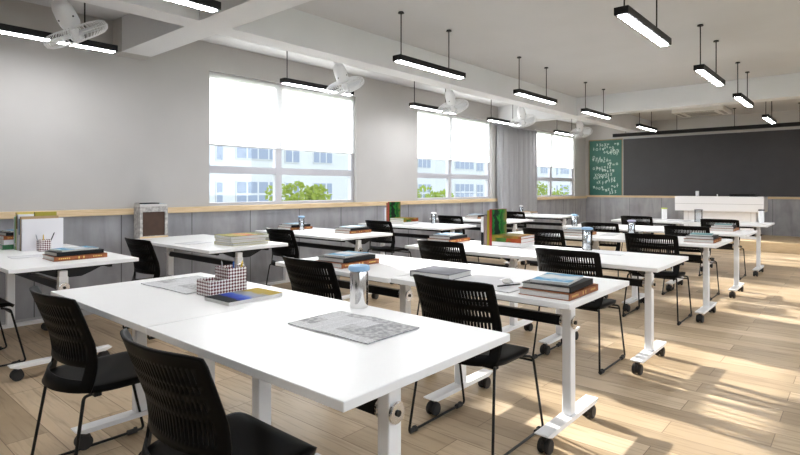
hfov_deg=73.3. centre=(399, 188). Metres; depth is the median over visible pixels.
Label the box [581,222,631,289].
chair
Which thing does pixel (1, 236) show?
book
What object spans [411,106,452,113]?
diffuser
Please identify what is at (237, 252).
table
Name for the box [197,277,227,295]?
tray
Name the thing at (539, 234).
chair
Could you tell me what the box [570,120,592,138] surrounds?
ceiling fan
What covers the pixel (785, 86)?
ceiling beam
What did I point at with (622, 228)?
table
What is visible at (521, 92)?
pendant lamp
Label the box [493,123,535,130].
rail
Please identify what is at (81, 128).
wall
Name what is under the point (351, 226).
magazine
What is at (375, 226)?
chair
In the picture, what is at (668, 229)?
chair
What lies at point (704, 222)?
chair
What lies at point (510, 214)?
chair
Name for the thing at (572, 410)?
table
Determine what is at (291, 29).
ceiling beam
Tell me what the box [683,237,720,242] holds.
book
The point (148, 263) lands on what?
chair
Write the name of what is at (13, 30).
pendant lamp
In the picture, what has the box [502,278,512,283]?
crumpled paper
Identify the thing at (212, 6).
pendant lamp
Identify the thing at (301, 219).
cup
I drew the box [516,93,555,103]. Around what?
diffuser
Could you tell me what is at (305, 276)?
chair
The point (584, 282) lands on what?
book
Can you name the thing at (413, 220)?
book
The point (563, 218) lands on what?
table
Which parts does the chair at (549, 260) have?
frame, backrest, seat, frame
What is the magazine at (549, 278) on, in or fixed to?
on the book at (584, 282)
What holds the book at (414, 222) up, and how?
on the table at (423, 226)
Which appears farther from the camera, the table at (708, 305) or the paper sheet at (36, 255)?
the table at (708, 305)
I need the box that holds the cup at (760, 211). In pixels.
[758,209,764,222]
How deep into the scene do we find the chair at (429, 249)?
4.45 m
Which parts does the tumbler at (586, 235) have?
lid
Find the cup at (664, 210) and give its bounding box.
[661,208,667,219]
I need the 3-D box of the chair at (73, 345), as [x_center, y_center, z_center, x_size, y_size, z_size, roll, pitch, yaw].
[-1.350,0.858,2.468,0.531,0.844,0.565,0,0,41]
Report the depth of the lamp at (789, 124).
11.96 m
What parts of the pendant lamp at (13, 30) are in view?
suspension rod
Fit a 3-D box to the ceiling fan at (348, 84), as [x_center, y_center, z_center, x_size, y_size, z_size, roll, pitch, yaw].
[-0.671,-1.432,6.566,0.494,0.656,0.442,0,0,41]
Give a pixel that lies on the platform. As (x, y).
(769, 243)
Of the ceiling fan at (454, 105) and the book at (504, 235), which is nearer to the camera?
the book at (504, 235)
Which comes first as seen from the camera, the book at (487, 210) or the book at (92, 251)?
the book at (92, 251)
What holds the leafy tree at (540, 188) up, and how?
on the ground
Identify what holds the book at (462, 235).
on the book at (466, 238)
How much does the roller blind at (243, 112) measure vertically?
0.892 m
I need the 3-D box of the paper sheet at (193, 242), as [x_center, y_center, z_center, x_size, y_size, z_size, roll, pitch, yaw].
[-1.997,0.528,5.200,0.220,0.002,0.266,0,0,29]
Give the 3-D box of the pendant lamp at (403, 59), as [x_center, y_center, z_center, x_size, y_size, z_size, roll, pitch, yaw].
[0.338,-1.500,5.707,0.104,0.500,1.140,0,0,41]
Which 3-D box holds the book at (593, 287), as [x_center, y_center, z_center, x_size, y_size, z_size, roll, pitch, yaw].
[0.812,0.513,2.741,0.266,0.033,0.360,0,0,41]
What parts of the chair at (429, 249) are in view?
backrest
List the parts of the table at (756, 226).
leg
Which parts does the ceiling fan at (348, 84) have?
blade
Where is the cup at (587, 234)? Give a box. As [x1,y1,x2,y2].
[584,230,590,248]
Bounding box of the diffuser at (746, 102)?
[735,97,751,106]
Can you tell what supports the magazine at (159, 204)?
on the picture frame at (149, 222)
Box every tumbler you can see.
[298,216,304,229]
[348,264,369,308]
[431,212,436,222]
[571,214,577,224]
[581,227,592,249]
[627,220,635,232]
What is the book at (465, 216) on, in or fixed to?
on the table at (514, 223)
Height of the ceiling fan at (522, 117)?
0.656 m
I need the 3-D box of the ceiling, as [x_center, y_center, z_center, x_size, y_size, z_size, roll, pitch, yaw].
[2.594,-1.850,5.489,8.950,0.200,18.400,0,0,41]
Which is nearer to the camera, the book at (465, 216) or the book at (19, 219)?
the book at (19, 219)
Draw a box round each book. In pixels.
[0,231,13,235]
[0,235,13,239]
[0,239,13,244]
[0,244,13,249]
[14,216,15,249]
[14,217,15,249]
[16,212,33,214]
[16,214,33,249]
[19,219,19,250]
[20,215,57,250]
[21,218,62,250]
[34,212,56,215]
[42,252,106,261]
[45,248,103,256]
[214,240,268,245]
[215,232,268,239]
[215,238,264,242]
[278,226,312,229]
[279,224,309,227]
[316,258,378,268]
[318,254,374,262]
[334,229,370,233]
[336,227,368,230]
[386,203,387,220]
[388,202,400,220]
[390,217,417,219]
[390,219,417,221]
[391,221,417,224]
[410,266,470,279]
[427,237,469,241]
[429,234,466,239]
[465,216,480,218]
[466,215,484,216]
[481,217,483,244]
[484,215,486,244]
[487,210,488,244]
[489,209,506,245]
[492,233,533,238]
[492,237,533,242]
[492,241,534,247]
[518,283,597,300]
[522,277,592,292]
[563,229,593,232]
[564,231,596,235]
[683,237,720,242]
[685,234,718,239]
[710,227,738,231]
[711,225,736,228]
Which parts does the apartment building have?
pane, pane, pane, pane, pane, pane, pane, pane, pane, pane, pane, pane, pane, pane, pane, pane, pane, pane, pane, pane, pane, pane, pane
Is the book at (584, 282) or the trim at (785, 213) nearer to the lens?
the book at (584, 282)
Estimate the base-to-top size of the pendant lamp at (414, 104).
0.500 m
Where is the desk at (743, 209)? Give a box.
[675,196,767,238]
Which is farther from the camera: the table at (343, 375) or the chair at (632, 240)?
the chair at (632, 240)
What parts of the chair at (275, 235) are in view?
backrest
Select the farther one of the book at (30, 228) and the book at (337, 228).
the book at (337, 228)
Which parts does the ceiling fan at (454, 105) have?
blade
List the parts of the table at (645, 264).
leg, support rail, leg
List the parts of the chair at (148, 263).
backrest, seat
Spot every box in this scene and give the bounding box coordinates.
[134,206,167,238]
[197,264,246,295]
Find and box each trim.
[0,196,586,218]
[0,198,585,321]
[34,203,460,316]
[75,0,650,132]
[113,17,150,59]
[586,195,799,198]
[586,197,799,236]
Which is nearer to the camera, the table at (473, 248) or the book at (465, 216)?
the table at (473, 248)
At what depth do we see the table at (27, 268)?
3.91 m
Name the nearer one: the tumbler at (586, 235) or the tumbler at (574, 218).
the tumbler at (586, 235)
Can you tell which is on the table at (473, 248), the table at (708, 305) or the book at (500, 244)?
the book at (500, 244)
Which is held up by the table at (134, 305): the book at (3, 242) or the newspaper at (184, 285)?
the newspaper at (184, 285)
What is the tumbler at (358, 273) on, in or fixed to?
on the table at (343, 375)
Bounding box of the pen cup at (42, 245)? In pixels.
[37,239,50,251]
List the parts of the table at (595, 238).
support rail, leg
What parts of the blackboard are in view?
frame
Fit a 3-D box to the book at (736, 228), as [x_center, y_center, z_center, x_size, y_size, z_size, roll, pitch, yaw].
[4.100,0.513,6.792,0.266,0.033,0.360,0,0,41]
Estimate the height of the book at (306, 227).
0.033 m
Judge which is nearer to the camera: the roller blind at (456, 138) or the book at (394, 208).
the book at (394, 208)
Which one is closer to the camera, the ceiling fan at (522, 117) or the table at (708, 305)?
the table at (708, 305)
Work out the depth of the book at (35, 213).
4.71 m
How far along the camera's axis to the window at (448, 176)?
10.31 m
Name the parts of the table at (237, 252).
leg, leg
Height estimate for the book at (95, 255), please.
0.033 m
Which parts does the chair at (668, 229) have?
frame, backrest, frame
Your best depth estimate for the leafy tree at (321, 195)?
16.67 m
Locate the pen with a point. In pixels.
(518, 283)
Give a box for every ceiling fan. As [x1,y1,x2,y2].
[43,0,107,48]
[326,62,363,95]
[438,89,468,115]
[510,106,536,127]
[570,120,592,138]
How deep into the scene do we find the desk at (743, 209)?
11.68 m
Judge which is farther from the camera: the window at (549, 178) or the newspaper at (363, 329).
the window at (549, 178)
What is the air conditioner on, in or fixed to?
attached to the ceiling
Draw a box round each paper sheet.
[8,254,42,258]
[174,241,210,244]
[455,274,503,282]
[593,250,628,254]
[602,233,618,235]
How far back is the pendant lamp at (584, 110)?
9.10 m
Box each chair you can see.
[0,298,25,366]
[29,285,143,454]
[120,328,316,454]
[123,237,171,339]
[265,228,298,284]
[282,256,341,299]
[365,220,411,283]
[408,274,543,454]
[417,239,467,314]
[438,215,478,261]
[507,211,526,232]
[522,228,565,269]
[532,248,625,374]
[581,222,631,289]
[620,216,653,250]
[622,233,691,325]
[662,225,719,300]
[698,219,745,279]
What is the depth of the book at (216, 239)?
5.03 m
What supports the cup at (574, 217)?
on the tumbler at (574, 218)
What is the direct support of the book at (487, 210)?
on the table at (473, 248)
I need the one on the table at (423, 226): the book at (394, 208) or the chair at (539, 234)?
the book at (394, 208)
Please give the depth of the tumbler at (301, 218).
6.79 m
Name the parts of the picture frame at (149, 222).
panel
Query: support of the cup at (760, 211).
on the table at (756, 226)
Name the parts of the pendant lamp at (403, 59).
suspension rod, suspension rod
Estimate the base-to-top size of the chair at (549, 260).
0.844 m
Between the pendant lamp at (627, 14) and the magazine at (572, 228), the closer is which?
the pendant lamp at (627, 14)
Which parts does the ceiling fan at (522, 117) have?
blade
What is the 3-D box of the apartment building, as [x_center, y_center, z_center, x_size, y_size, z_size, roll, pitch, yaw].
[3.082,0.855,50.192,9.450,8.850,68.400,0,0,41]
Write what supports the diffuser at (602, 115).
attached to the pendant lamp at (584, 110)
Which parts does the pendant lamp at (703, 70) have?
suspension rod, suspension rod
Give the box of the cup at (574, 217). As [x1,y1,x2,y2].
[573,216,576,224]
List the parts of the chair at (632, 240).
frame, backrest, seat, frame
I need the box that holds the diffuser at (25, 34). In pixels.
[0,31,114,52]
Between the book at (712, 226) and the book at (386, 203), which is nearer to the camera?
the book at (712, 226)
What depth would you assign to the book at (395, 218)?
7.94 m
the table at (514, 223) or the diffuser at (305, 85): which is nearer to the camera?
the diffuser at (305, 85)
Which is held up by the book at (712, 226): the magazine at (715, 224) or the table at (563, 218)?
the magazine at (715, 224)
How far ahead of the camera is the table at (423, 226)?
7.65 m
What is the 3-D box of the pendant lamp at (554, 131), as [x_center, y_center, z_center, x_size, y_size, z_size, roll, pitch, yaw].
[3.862,-1.500,12.481,0.104,0.500,1.140,0,0,41]
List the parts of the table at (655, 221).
support rail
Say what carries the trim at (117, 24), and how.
attached to the wall at (81, 128)
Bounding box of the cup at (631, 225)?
[629,222,633,232]
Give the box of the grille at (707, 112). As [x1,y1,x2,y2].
[686,111,717,115]
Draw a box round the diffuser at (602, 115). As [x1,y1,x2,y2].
[583,112,609,118]
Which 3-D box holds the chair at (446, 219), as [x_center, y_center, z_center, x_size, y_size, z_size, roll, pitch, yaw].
[0.937,0.858,8.810,0.531,0.844,0.565,0,0,41]
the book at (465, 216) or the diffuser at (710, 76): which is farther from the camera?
the book at (465, 216)
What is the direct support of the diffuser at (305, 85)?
attached to the pendant lamp at (287, 81)
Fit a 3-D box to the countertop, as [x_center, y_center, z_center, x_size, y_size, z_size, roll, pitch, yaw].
[7.122,0.343,11.952,1.695,0.325,0.600,0,0,41]
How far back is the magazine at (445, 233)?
5.32 m
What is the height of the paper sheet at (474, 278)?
0.002 m
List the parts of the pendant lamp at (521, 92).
suspension rod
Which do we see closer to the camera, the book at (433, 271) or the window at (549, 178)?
the book at (433, 271)
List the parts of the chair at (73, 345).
backrest, frame, frame, seat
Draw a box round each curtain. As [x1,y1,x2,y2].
[496,125,515,228]
[516,128,536,230]
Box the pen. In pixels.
[497,283,519,286]
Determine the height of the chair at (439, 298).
0.844 m
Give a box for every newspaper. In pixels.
[141,275,207,293]
[288,310,418,344]
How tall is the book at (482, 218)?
0.262 m
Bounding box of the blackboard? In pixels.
[623,128,799,196]
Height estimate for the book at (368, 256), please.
0.028 m
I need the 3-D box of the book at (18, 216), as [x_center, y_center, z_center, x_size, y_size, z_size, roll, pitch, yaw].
[-3.179,0.377,4.701,0.032,0.305,0.291,0,0,41]
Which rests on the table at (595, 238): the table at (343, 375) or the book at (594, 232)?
the book at (594, 232)
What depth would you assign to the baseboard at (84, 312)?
5.39 m
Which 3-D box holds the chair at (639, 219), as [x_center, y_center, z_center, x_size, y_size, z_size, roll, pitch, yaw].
[3.888,0.858,8.693,0.531,0.844,0.565,0,0,41]
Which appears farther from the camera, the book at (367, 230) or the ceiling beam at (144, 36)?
the book at (367, 230)
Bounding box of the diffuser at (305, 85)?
[282,83,349,95]
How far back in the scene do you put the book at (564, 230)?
6.02 m
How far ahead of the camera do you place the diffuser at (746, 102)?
7.77 m
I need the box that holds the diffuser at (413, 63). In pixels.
[395,60,461,78]
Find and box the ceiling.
[20,0,799,125]
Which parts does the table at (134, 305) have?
leg, leg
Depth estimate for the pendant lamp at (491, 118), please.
10.12 m
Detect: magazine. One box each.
[50,246,98,251]
[134,203,166,206]
[205,288,282,305]
[282,223,306,224]
[324,251,368,257]
[339,225,364,227]
[433,232,462,235]
[530,273,582,285]
[567,227,581,229]
[690,232,713,235]
[714,223,732,225]
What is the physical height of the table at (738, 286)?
0.750 m
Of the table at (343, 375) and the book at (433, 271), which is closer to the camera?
the table at (343, 375)
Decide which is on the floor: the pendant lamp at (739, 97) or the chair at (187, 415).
the chair at (187, 415)
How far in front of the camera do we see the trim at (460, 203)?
6.86 m
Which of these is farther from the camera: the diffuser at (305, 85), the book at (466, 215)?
the book at (466, 215)
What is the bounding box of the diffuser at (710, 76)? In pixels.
[696,70,722,85]
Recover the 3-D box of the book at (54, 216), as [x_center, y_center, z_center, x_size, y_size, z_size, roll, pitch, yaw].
[-3.111,0.385,4.636,0.028,0.290,0.280,0,0,41]
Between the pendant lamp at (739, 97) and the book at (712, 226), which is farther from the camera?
the pendant lamp at (739, 97)
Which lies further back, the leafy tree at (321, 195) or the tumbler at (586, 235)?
the leafy tree at (321, 195)
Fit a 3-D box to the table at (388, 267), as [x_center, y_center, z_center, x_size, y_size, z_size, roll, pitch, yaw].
[-0.214,0.905,3.828,1.094,0.750,0.830,0,0,41]
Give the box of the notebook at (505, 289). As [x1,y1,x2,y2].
[484,280,522,292]
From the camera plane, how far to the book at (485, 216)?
5.00 m
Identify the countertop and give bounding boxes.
[675,196,767,211]
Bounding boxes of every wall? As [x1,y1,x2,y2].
[0,0,584,211]
[585,110,799,199]
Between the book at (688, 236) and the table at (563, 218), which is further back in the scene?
the table at (563, 218)
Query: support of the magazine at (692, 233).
on the book at (688, 236)
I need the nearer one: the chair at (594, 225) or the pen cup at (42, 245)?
the pen cup at (42, 245)
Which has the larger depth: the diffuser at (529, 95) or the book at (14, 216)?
the diffuser at (529, 95)
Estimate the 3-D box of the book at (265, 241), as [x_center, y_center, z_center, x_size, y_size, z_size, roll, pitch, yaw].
[-1.515,0.516,5.154,0.310,0.026,0.400,0,0,39]
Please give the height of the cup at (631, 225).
0.124 m
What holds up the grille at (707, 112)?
attached to the air conditioner
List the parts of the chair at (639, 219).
backrest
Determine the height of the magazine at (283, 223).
0.012 m
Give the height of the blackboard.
1.535 m
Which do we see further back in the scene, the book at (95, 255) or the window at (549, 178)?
the window at (549, 178)
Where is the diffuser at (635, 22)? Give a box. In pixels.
[618,14,667,45]
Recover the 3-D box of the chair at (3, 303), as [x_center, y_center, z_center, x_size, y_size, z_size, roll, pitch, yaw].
[-3.121,0.858,3.898,0.531,0.844,0.565,0,0,41]
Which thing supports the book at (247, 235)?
on the book at (216, 239)
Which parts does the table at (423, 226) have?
support rail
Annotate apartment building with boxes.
[209,145,568,202]
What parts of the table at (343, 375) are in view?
leg, leg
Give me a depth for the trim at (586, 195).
14.00 m
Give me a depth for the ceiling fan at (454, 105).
8.20 m
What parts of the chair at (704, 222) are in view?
backrest, frame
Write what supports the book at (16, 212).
on the table at (27, 268)
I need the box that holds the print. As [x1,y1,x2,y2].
[492,209,506,234]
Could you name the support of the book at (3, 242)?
on the book at (2, 247)
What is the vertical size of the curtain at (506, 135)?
2.605 m
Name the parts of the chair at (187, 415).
backrest, seat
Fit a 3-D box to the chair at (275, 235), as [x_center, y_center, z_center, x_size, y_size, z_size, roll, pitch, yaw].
[-1.185,0.858,6.018,0.531,0.844,0.565,0,0,41]
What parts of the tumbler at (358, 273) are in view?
lid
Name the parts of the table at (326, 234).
leg, support rail, leg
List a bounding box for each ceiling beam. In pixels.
[122,0,311,56]
[498,73,799,123]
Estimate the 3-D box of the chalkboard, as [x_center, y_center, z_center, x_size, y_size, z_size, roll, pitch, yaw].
[5.655,-0.575,14.778,0.928,1.530,0.040,0,0,41]
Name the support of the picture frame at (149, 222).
on the table at (237, 252)
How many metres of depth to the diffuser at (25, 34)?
4.61 m
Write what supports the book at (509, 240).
on the book at (500, 244)
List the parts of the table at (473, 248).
support rail, leg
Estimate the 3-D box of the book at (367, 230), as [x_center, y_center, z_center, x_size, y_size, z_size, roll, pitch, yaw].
[-0.565,0.513,6.447,0.266,0.033,0.360,0,0,41]
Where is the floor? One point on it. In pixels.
(728, 383)
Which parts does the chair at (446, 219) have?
backrest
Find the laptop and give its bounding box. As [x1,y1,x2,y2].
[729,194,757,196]
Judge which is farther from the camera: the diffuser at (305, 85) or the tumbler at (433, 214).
the tumbler at (433, 214)
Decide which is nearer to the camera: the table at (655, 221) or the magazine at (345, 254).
the magazine at (345, 254)
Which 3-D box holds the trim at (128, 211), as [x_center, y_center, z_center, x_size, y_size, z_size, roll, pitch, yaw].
[-0.679,0.247,8.316,0.100,0.066,18.100,0,0,41]
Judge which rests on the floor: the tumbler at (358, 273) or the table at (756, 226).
the table at (756, 226)
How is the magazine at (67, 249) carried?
on the book at (92, 251)
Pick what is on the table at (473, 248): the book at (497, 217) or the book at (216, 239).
the book at (497, 217)
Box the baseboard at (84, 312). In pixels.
[1,257,420,324]
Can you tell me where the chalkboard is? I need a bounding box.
[589,139,622,194]
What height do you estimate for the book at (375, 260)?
0.033 m
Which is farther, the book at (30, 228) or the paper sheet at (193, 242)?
the paper sheet at (193, 242)
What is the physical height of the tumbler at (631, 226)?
0.165 m
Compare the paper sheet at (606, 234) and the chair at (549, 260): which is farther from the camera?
the paper sheet at (606, 234)
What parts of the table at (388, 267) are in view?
leg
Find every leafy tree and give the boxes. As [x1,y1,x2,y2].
[264,180,332,200]
[417,185,453,197]
[537,181,568,194]
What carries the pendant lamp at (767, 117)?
hanging from the ceiling
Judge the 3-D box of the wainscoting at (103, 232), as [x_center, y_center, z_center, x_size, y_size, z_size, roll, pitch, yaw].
[-0.673,0.750,8.311,0.016,0.940,18.100,0,0,41]
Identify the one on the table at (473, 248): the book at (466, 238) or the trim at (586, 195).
the book at (466, 238)
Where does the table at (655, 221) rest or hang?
on the floor
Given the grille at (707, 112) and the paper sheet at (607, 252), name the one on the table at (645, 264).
the paper sheet at (607, 252)
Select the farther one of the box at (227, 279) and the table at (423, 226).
the table at (423, 226)
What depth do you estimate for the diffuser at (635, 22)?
4.23 m
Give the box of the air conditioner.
[672,105,731,117]
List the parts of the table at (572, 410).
leg, leg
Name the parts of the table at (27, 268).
leg, leg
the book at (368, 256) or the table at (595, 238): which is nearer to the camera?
the book at (368, 256)
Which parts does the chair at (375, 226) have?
backrest, seat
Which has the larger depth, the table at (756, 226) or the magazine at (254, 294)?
the table at (756, 226)
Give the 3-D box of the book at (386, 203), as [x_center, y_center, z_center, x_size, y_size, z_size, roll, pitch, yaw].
[-0.108,0.374,8.141,0.030,0.310,0.260,0,0,41]
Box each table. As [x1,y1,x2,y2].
[0,244,138,380]
[51,272,312,450]
[141,234,287,275]
[146,295,509,454]
[255,227,392,299]
[275,253,465,374]
[358,222,475,254]
[391,263,628,454]
[405,240,554,332]
[430,217,532,264]
[508,231,623,297]
[510,247,688,374]
[517,214,578,242]
[562,224,662,278]
[599,233,732,322]
[611,218,692,268]
[645,227,756,297]
[683,220,774,276]
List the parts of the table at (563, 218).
support rail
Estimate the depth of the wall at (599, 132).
13.32 m
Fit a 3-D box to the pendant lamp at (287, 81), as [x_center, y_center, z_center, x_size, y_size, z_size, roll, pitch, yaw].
[-1.027,-1.500,6.820,0.104,0.500,1.140,0,0,41]
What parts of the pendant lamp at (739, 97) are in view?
suspension rod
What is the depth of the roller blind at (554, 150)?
13.71 m
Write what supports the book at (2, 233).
on the book at (1, 236)
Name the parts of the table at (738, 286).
leg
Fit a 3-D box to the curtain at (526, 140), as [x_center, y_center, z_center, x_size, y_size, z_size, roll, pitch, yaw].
[2.874,-0.037,12.321,0.108,2.605,1.011,0,0,41]
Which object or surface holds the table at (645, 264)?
on the floor
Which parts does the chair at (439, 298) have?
frame, backrest, seat, frame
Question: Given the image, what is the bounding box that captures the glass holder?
[694,209,702,221]
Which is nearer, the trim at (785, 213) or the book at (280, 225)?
the book at (280, 225)
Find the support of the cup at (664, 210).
on the table at (655, 221)
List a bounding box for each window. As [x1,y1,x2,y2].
[209,149,353,205]
[417,161,488,199]
[537,168,572,196]
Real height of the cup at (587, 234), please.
0.155 m
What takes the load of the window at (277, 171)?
in the wall at (81, 128)
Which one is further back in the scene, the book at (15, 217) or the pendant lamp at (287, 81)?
the pendant lamp at (287, 81)
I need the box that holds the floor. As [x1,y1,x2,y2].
[0,241,799,454]
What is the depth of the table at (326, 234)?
6.19 m
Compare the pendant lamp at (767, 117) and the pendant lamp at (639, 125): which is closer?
the pendant lamp at (767, 117)
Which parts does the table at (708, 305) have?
leg, support rail, leg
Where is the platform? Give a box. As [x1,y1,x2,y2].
[606,232,799,253]
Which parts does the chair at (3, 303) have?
frame, seat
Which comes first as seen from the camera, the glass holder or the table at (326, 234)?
the table at (326, 234)
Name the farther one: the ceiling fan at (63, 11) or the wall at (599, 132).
the wall at (599, 132)
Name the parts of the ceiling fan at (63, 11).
blade, blade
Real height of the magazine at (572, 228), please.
0.012 m
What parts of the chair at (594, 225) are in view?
backrest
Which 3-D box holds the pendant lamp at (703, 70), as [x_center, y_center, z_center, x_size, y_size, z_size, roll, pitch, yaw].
[3.540,-1.500,6.126,0.104,0.500,1.140,0,0,41]
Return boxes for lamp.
[0,3,117,52]
[168,0,220,12]
[280,51,353,95]
[393,11,465,78]
[409,81,456,113]
[487,100,518,124]
[513,56,556,103]
[553,119,572,135]
[581,82,611,118]
[613,103,799,136]
[614,0,671,46]
[636,112,656,130]
[693,24,724,85]
[732,62,753,106]
[762,101,776,123]
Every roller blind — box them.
[209,71,353,154]
[417,108,489,163]
[536,130,573,168]
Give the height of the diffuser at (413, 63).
0.005 m
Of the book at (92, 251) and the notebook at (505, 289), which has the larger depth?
the book at (92, 251)
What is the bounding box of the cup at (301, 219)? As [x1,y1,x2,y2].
[300,218,302,228]
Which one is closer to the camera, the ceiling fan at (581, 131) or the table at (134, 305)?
the table at (134, 305)
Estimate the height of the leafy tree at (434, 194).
5.434 m

